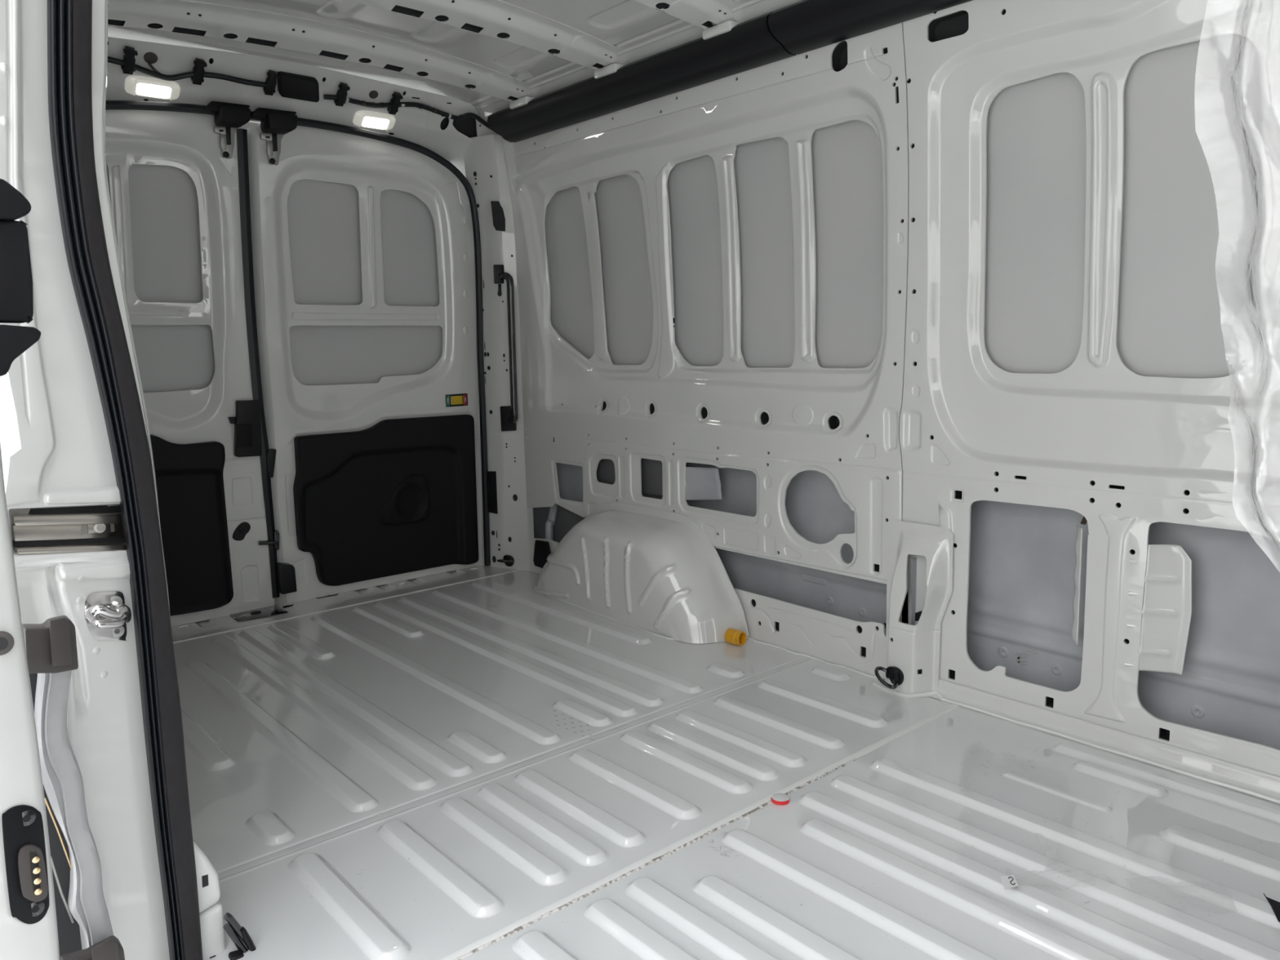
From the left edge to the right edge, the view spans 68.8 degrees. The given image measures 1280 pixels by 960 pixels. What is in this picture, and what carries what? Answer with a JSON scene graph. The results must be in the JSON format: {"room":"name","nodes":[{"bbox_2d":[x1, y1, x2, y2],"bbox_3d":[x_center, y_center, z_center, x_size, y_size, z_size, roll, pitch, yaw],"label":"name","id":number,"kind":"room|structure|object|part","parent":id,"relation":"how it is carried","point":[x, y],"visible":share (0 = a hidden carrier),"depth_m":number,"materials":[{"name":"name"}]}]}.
{"room":"cargo space","nodes":[
{"label":"cargo space","id":0,"kind":"room"},
{"bbox_2d":[0,0,225,959],"bbox_3d":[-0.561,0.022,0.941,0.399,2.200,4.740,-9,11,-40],"label":"pillar","id":1,"kind":"structure","parent":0,"point":[55,450],"depth_m":1.24,"materials":[{"name":"white metal"}]},
{"bbox_2d":[0,178,60,959],"bbox_3d":[-0.677,0.152,0.929,0.060,0.894,0.247,2,9,18],"label":"door","id":2,"kind":"structure","parent":1,"relation":"in","point":[28,931],"depth_m":0.97,"materials":[{"name":"white paint"}]},
{"bbox_3d":[-0.642,-0.281,0.944,0.026,0.042,0.069,2,9,18],"label":"latch handle","id":3,"kind":"part","parent":2,"relation":"part of","materials":[{"name":"black plastic"}]},
{"bbox_3d":[-0.649,0.407,0.990,0.003,0.137,0.048,2,9,18],"label":"contact plate","id":4,"kind":"part","parent":2,"relation":"part of","materials":[{"name":"black plastic"}]},
{"bbox_2d":[22,814,31,822],"bbox_3d":[-0.645,0.356,0.984,0.008,0.008,0.001,-9,11,-40],"label":"screw","id":5,"kind":"object","parent":2,"relation":"attached to","point":[25,818],"depth_m":0.98,"materials":[{"name":"silver metal"}]},
{"bbox_2d":[17,844,48,902],"bbox_3d":[-0.644,0.417,0.992,0.004,0.068,0.031,2,9,18],"label":"socket","id":6,"kind":"object","parent":2,"relation":"attached to","point":[33,859],"depth_m":0.99,"materials":[{"name":"grey plastic"}]},
{"bbox_2d":[31,905,39,912],"bbox_3d":[-0.644,0.457,0.997,0.008,0.008,0.001,-9,11,-40],"label":"screw","id":7,"kind":"object","parent":2,"relation":"attached to","point":[34,908],"depth_m":1.00,"materials":[{"name":"silver metal"}]},
{"bbox_2d":[22,615,78,673],"bbox_3d":[-0.703,0.199,1.118,0.033,0.072,0.081,2,9,18],"label":"block","id":8,"kind":"object","parent":1,"relation":"attached to","point":[51,646],"visible":0.93,"depth_m":1.10,"materials":[{"name":"grey plastic"}]},
{"bbox_3d":[-0.734,0.448,1.180,0.002,0.113,0.027,2,9,18],"label":"check rod","id":9,"kind":"part","parent":1,"relation":"part of","materials":[{"name":"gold metal"}]},
{"bbox_3d":[-0.733,0.521,1.187,0.003,0.102,0.022,2,9,18],"label":"check rod","id":10,"kind":"part","parent":1,"relation":"part of","materials":[{"name":"silver metal"}]},
{"bbox_2d":[11,505,126,555],"bbox_3d":[-0.753,0.067,1.245,0.025,0.086,0.183,2,9,18],"label":"door track","id":11,"kind":"object","parent":1,"relation":"attached to","point":[99,528],"visible":0.81,"depth_m":1.23,"materials":[{"name":"silver metal"}]},
{"bbox_3d":[-0.740,0.065,1.279,0.003,0.019,0.037,2,9,18],"label":"bolt plate","id":12,"kind":"part","parent":11,"relation":"part of","materials":[{"name":"silver metal"}]},
{"bbox_2d":[96,524,103,530],"bbox_3d":[-0.736,0.065,1.274,0.009,0.009,0.001,-9,11,-40],"label":"bolt","id":13,"kind":"object","parent":11,"relation":"attached to","point":[99,527],"depth_m":1.27,"materials":[{"name":"silver metal"}]},
{"bbox_2d":[34,670,113,948],"bbox_3d":[-0.722,0.414,1.196,0.032,0.405,0.095,0,9,11],"label":"flange","id":14,"kind":"object","parent":1,"relation":"attached to","point":[62,778],"visible":0.89,"depth_m":1.17,"materials":[{"name":"white metal"}]},
{"bbox_2d":[60,935,124,959],"bbox_3d":[-0.691,0.626,1.189,0.033,0.086,0.100,2,9,18],"label":"block","id":15,"kind":"object","parent":1,"relation":"attached to","point":[110,948],"visible":1,"depth_m":1.18,"materials":[{"name":"grey plastic"}]},
{"bbox_2d":[84,591,131,640],"bbox_3d":[-0.719,0.189,1.276,0.036,0.082,0.073,2,9,18],"label":"latch","id":16,"kind":"object","parent":1,"relation":"in","point":[107,615],"depth_m":1.27,"materials":[{"name":"silver metal"}]},
{"bbox_2d":[111,600,118,605],"bbox_3d":[-0.722,0.169,1.286,0.008,0.008,0.001,-9,11,-40],"label":"bolt","id":17,"kind":"object","parent":16,"relation":"attached to","point":[114,602],"depth_m":1.29,"materials":[{"name":"silver metal"}]},
{"bbox_2d":[114,628,119,634],"bbox_3d":[-0.721,0.209,1.290,0.008,0.008,0.001,-9,11,-40],"label":"bolt","id":18,"kind":"object","parent":16,"relation":"attached to","point":[117,631],"depth_m":1.29,"materials":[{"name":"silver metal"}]},
{"bbox_2d":[47,0,203,959],"bbox_3d":[-0.708,0.062,1.304,0.026,1.431,0.124,1,9,16],"label":"weatherstrip","id":19,"kind":"object","parent":1,"relation":"attached to","point":[69,22],"visible":1,"depth_m":1.29,"materials":[{"name":"black rubber"}]},
{"bbox_2d":[105,36,535,570],"bbox_3d":[-1.346,-0.467,3.383,1.831,1.875,0.669,-9,11,-40],"label":"door frame","id":20,"kind":"structure","parent":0,"point":[476,153],"depth_m":3.64,"materials":[{"name":"white paint"}]},
{"bbox_2d":[124,75,180,100],"bbox_3d":[-1.503,-1.208,2.885,0.156,0.053,0.058,-9,11,-40],"label":"dome lamp","id":21,"kind":"object","parent":20,"relation":"attached to","point":[140,86],"visible":1,"depth_m":2.87,"materials":[{"name":"white plastic"}]},
{"bbox_2d":[136,83,171,98],"bbox_3d":[-1.498,-1.198,2.881,0.096,0.028,0.033,-9,11,-40],"label":"diffuser","id":22,"kind":"object","parent":21,"relation":"attached to","point":[156,91],"depth_m":2.88,"materials":[{"name":"white plastic"}]},
{"bbox_2d":[105,109,279,626],"bbox_3d":[-1.645,-0.313,3.056,0.822,1.772,0.180,-9,11,-40],"label":"door","id":23,"kind":"structure","parent":20,"relation":"in","point":[181,210],"depth_m":3.15,"materials":[{"name":"white paint"}]},
{"bbox_3d":[-1.675,0.152,3.084,0.606,0.663,0.089,-9,11,-40],"label":"trim panel","id":24,"kind":"part","parent":23,"relation":"part of","materials":[{"name":"black plastic"}]},
{"bbox_2d":[204,101,250,158],"bbox_3d":[-1.343,-1.138,3.042,0.138,0.162,0.107,-9,11,-40],"label":"top latch","id":25,"kind":"object","parent":23,"relation":"attached to","point":[229,117],"visible":1,"depth_m":3.02,"materials":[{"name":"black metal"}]},
{"bbox_3d":[-1.379,-0.153,3.256,0.054,0.082,0.015,-9,11,-40],"label":"latch lever","id":26,"kind":"part","parent":23,"relation":"part of","materials":[{"name":"black plastic"}]},
{"bbox_2d":[277,71,319,102],"bbox_3d":[-1.132,-1.302,3.100,0.153,0.067,0.075,-9,11,-40],"label":"module cover","id":27,"kind":"object","parent":20,"relation":"attached to","point":[292,86],"visible":1,"depth_m":3.09,"materials":[{"name":"black plastic"}]},
{"bbox_2d":[107,45,492,130],"bbox_3d":[-1.051,-1.310,3.173,1.395,0.074,0.084,-9,11,-40],"label":"wiring loom","id":28,"kind":"object","parent":20,"relation":"attached to","point":[128,65],"visible":0.98,"depth_m":3.01,"materials":[{"name":"black plastic"}]},
{"bbox_3d":[-1.363,-1.130,3.286,1.828,0.515,0.662,-9,11,-40],"label":"header panel","id":29,"kind":"part","parent":20,"relation":"part of","materials":[{"name":"white paint"}]},
{"bbox_2d":[239,121,480,607],"bbox_3d":[-1.015,-0.409,3.599,0.984,1.772,0.171,-9,11,-40],"label":"door","id":30,"kind":"structure","parent":20,"relation":"in","point":[363,247],"depth_m":3.55,"materials":[{"name":"white paint"}]},
{"bbox_2d":[250,107,297,164],"bbox_3d":[-1.230,-1.153,3.139,0.147,0.167,0.107,-9,11,-40],"label":"top latch","id":31,"kind":"object","parent":30,"relation":"attached to","point":[276,123],"visible":0.99,"depth_m":3.12,"materials":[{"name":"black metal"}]},
{"bbox_3d":[-1.330,0.220,3.418,0.022,0.074,0.028,-9,11,-40],"label":"striker plate","id":32,"kind":"part","parent":30,"relation":"part of","materials":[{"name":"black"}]},
{"bbox_3d":[-0.983,0.079,3.690,0.759,0.639,0.102,-9,11,-40],"label":"trim panel","id":33,"kind":"part","parent":30,"relation":"part of","materials":[{"name":"black plastic"}]},
{"bbox_2d":[445,393,467,407],"bbox_3d":[-0.748,-0.325,3.814,0.100,0.049,0.011,-9,11,-40],"label":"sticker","id":34,"kind":"object","parent":30,"relation":"attached to","point":[452,400],"depth_m":3.81,"materials":[{"name":"yellow paper"}]},
{"bbox_2d":[352,110,395,130],"bbox_3d":[-0.954,-1.289,3.358,0.156,0.053,0.058,-9,11,-40],"label":"dome lamp","id":35,"kind":"object","parent":20,"relation":"attached to","point":[362,118],"visible":1,"depth_m":3.34,"materials":[{"name":"white plastic"}]},
{"bbox_2d":[361,116,389,128],"bbox_3d":[-0.948,-1.280,3.353,0.096,0.028,0.033,-9,11,-40],"label":"diffuser","id":36,"kind":"object","parent":35,"relation":"attached to","point":[371,122],"depth_m":3.35,"materials":[{"name":"white plastic"}]},
{"bbox_3d":[-0.608,-0.479,3.803,0.317,1.740,0.086,3,10,28],"label":"corner post","id":37,"kind":"part","parent":20,"relation":"part of","materials":[{"name":"white metal"}]},
{"bbox_2d":[107,0,803,123],"bbox_3d":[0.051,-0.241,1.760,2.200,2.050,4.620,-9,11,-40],"label":"ceiling","id":38,"kind":"structure","parent":0,"point":[492,56],"depth_m":2.75,"materials":[{"name":"white paint"}]},
{"bbox_3d":[-1.201,-1.376,3.059,1.720,0.038,0.230,-9,11,-40],"label":"rail","id":39,"kind":"part","parent":38,"relation":"part of","materials":[{"name":"white metal"}]},
{"bbox_3d":[0.730,-1.192,2.047,0.105,0.044,4.150,-9,11,-40],"label":"cant rail","id":40,"kind":"part","parent":38,"relation":"part of","materials":[{"name":"white paint"}]},
{"bbox_2d":[1231,0,1279,550],"bbox_3d":[0.616,-0.323,0.476,0.089,1.530,0.613,-9,11,-40],"label":"plastic sheet","id":41,"kind":"object","parent":38,"relation":"hanging from","point":[1251,282],"visible":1,"depth_m":0.70,"materials":[{"name":"clear plastic"}]},
{"bbox_2d":[171,564,1279,959],"bbox_3d":[0.049,0.598,1.934,2.290,0.460,4.520,-9,11,-40],"label":"floor","id":42,"kind":"structure","parent":0,"point":[468,763],"depth_m":1.91,"materials":[{"name":"white paint"}]},
{"bbox_2d":[222,912,256,959],"bbox_3d":[-0.633,0.738,1.485,0.048,0.123,0.026,-9,11,-40],"label":"ring","id":43,"kind":"object","parent":42,"relation":"attached to","point":[233,928],"visible":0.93,"depth_m":1.48,"materials":[{"name":"black plastic"}]},
{"bbox_3d":[-0.637,0.773,1.482,0.028,0.055,0.020,-9,11,-40],"label":"ring seat","id":44,"kind":"part","parent":43,"relation":"part of","materials":[{"name":"black plastic"}]},
{"bbox_2d":[250,610,261,613],"bbox_3d":[-1.382,0.476,3.365,0.036,0.003,0.036,-9,11,-40],"label":"socket","id":45,"kind":"object","parent":42,"relation":"attached to","point":[251,611],"depth_m":3.36,"materials":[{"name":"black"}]},
{"bbox_3d":[-1.377,0.478,3.372,0.177,0.002,0.143,-7,10,-34],"label":"striker plate","id":46,"kind":"part","parent":42,"relation":"part of","materials":[{"name":"white metal"}]},
{"bbox_3d":[-1.249,0.473,3.442,1.760,0.012,0.217,-9,11,-40],"label":"threshold panel","id":47,"kind":"part","parent":42,"relation":"part of","materials":[{"name":"white paint"}]},
{"bbox_3d":[-0.680,0.555,2.777,1.824,0.019,1.544,-9,11,-40],"label":"panel","id":48,"kind":"part","parent":42,"relation":"part of","materials":[{"name":"white paint"}]},
{"bbox_2d":[497,555,514,566],"bbox_3d":[-0.562,0.343,3.919,0.072,0.054,0.061,2,9,24],"label":"ring","id":49,"kind":"object","parent":42,"relation":"attached to","point":[508,560],"visible":1,"depth_m":3.92,"materials":[{"name":"black plastic"}]},
{"bbox_3d":[-0.552,0.341,3.942,0.048,0.051,0.011,2,9,24],"label":"ring seat","id":50,"kind":"part","parent":49,"relation":"part of","materials":[{"name":"black plastic"}]},
{"bbox_3d":[-0.013,0.654,2.012,1.824,0.016,0.492,-9,11,-40],"label":"panel","id":51,"kind":"part","parent":42,"relation":"part of","materials":[{"name":"white paint"}]},
{"bbox_2d":[724,627,746,645],"bbox_3d":[0.298,0.490,2.918,0.052,0.048,0.048,7,12,42],"label":"cap","id":52,"kind":"object","parent":42,"relation":"on","point":[732,636],"visible":1,"depth_m":2.91,"materials":[{"name":"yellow plastic"}]},
{"bbox_2d":[770,793,789,804],"bbox_3d":[0.290,0.659,1.931,0.038,0.008,0.038,-9,11,-40],"label":"cap","id":53,"kind":"object","parent":42,"relation":"on","point":[776,798],"visible":1,"depth_m":1.92,"materials":[{"name":"red plastic"}]},
{"bbox_3d":[0.837,0.782,1.037,1.824,0.016,2.106,-9,11,-40],"label":"panel","id":54,"kind":"part","parent":42,"relation":"part of","materials":[{"name":"white paint"}]},
{"bbox_2d":[1000,874,1017,888],"bbox_3d":[0.627,0.681,1.587,0.025,0.002,0.046,0,9,9],"label":"paper label","id":55,"kind":"object","parent":42,"relation":"on","point":[1009,881],"visible":1,"depth_m":1.59,"materials":[{"name":"white paper"}]},
{"bbox_2d":[1263,893,1279,922],"bbox_3d":[1.037,0.690,1.506,0.057,0.016,0.088,5,10,35],"label":"tape strip","id":56,"kind":"object","parent":42,"relation":"on","point":[1275,905],"visible":1,"depth_m":1.52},
{"bbox_2d":[498,0,1279,804],"bbox_3d":[0.467,-0.366,2.613,0.302,1.896,3.820,-9,11,-40],"label":"wall","id":57,"kind":"structure","parent":0,"point":[926,347],"depth_m":2.36,"materials":[{"name":"white metal"}]},
{"bbox_2d":[493,264,518,431],"bbox_3d":[-0.535,-0.524,3.755,0.095,0.665,0.068,1,9,13],"label":"handle","id":58,"kind":"object","parent":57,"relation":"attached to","point":[508,414],"visible":1,"depth_m":3.72,"materials":[{"name":"black plastic"}]},
{"bbox_3d":[-0.560,-0.817,3.713,0.043,0.074,0.015,-4,9,-16],"label":"handle mount","id":59,"kind":"part","parent":58,"relation":"part of","materials":[{"name":"black plastic"}]},
{"bbox_3d":[-0.538,-0.252,3.826,0.066,0.104,0.016,0,9,10],"label":"handle mount","id":60,"kind":"part","parent":58,"relation":"part of","materials":[{"name":"black plastic"}]},
{"bbox_3d":[-0.320,0.325,3.741,0.016,0.154,0.434,-9,11,-40],"label":"sill panel","id":61,"kind":"part","parent":57,"relation":"part of","materials":[{"name":"black plastic"}]},
{"bbox_3d":[-0.306,0.234,3.831,0.006,0.290,0.600,-9,11,-40],"label":"cavity panel","id":62,"kind":"part","parent":57,"relation":"part of","materials":[{"name":"grey metal"}]},
{"bbox_3d":[-0.027,-0.058,3.409,0.006,0.200,0.440,-9,11,-40],"label":"cavity panel","id":63,"kind":"part","parent":57,"relation":"part of","materials":[{"name":"white metal"}]},
{"bbox_3d":[0.102,-0.552,3.086,0.118,1.532,1.797,-9,11,-40],"label":"panel","id":64,"kind":"part","parent":57,"relation":"part of","materials":[{"name":"white paint"}]},
{"bbox_2d":[487,0,972,142],"bbox_3d":[0.691,-1.141,2.123,0.122,0.097,3.705,-9,11,-40],"label":"trim","id":65,"kind":"structure","parent":57,"relation":"attached to","point":[803,26],"depth_m":2.64,"materials":[{"name":"black plastic"}]},
{"bbox_3d":[0.526,0.452,2.773,0.017,0.152,0.773,-9,11,-40],"label":"sill panel","id":66,"kind":"part","parent":57,"relation":"part of","materials":[{"name":"white paint"}]},
{"bbox_2d":[874,666,903,688],"bbox_3d":[0.658,0.523,2.480,0.071,0.054,0.068,-9,11,-40],"label":"ring","id":67,"kind":"object","parent":57,"relation":"attached to","point":[895,674],"visible":1,"depth_m":2.47,"materials":[{"name":"black plastic"}]},
{"bbox_3d":[0.681,0.522,2.490,0.012,0.053,0.052,-6,10,-26],"label":"ring seat","id":68,"kind":"part","parent":67,"relation":"part of","materials":[{"name":"black plastic"}]},
{"bbox_3d":[1.218,-0.267,1.827,0.118,1.770,1.640,-9,11,-40],"label":"panel","id":69,"kind":"part","parent":57,"relation":"part of","materials":[{"name":"white paint"}]}
]}

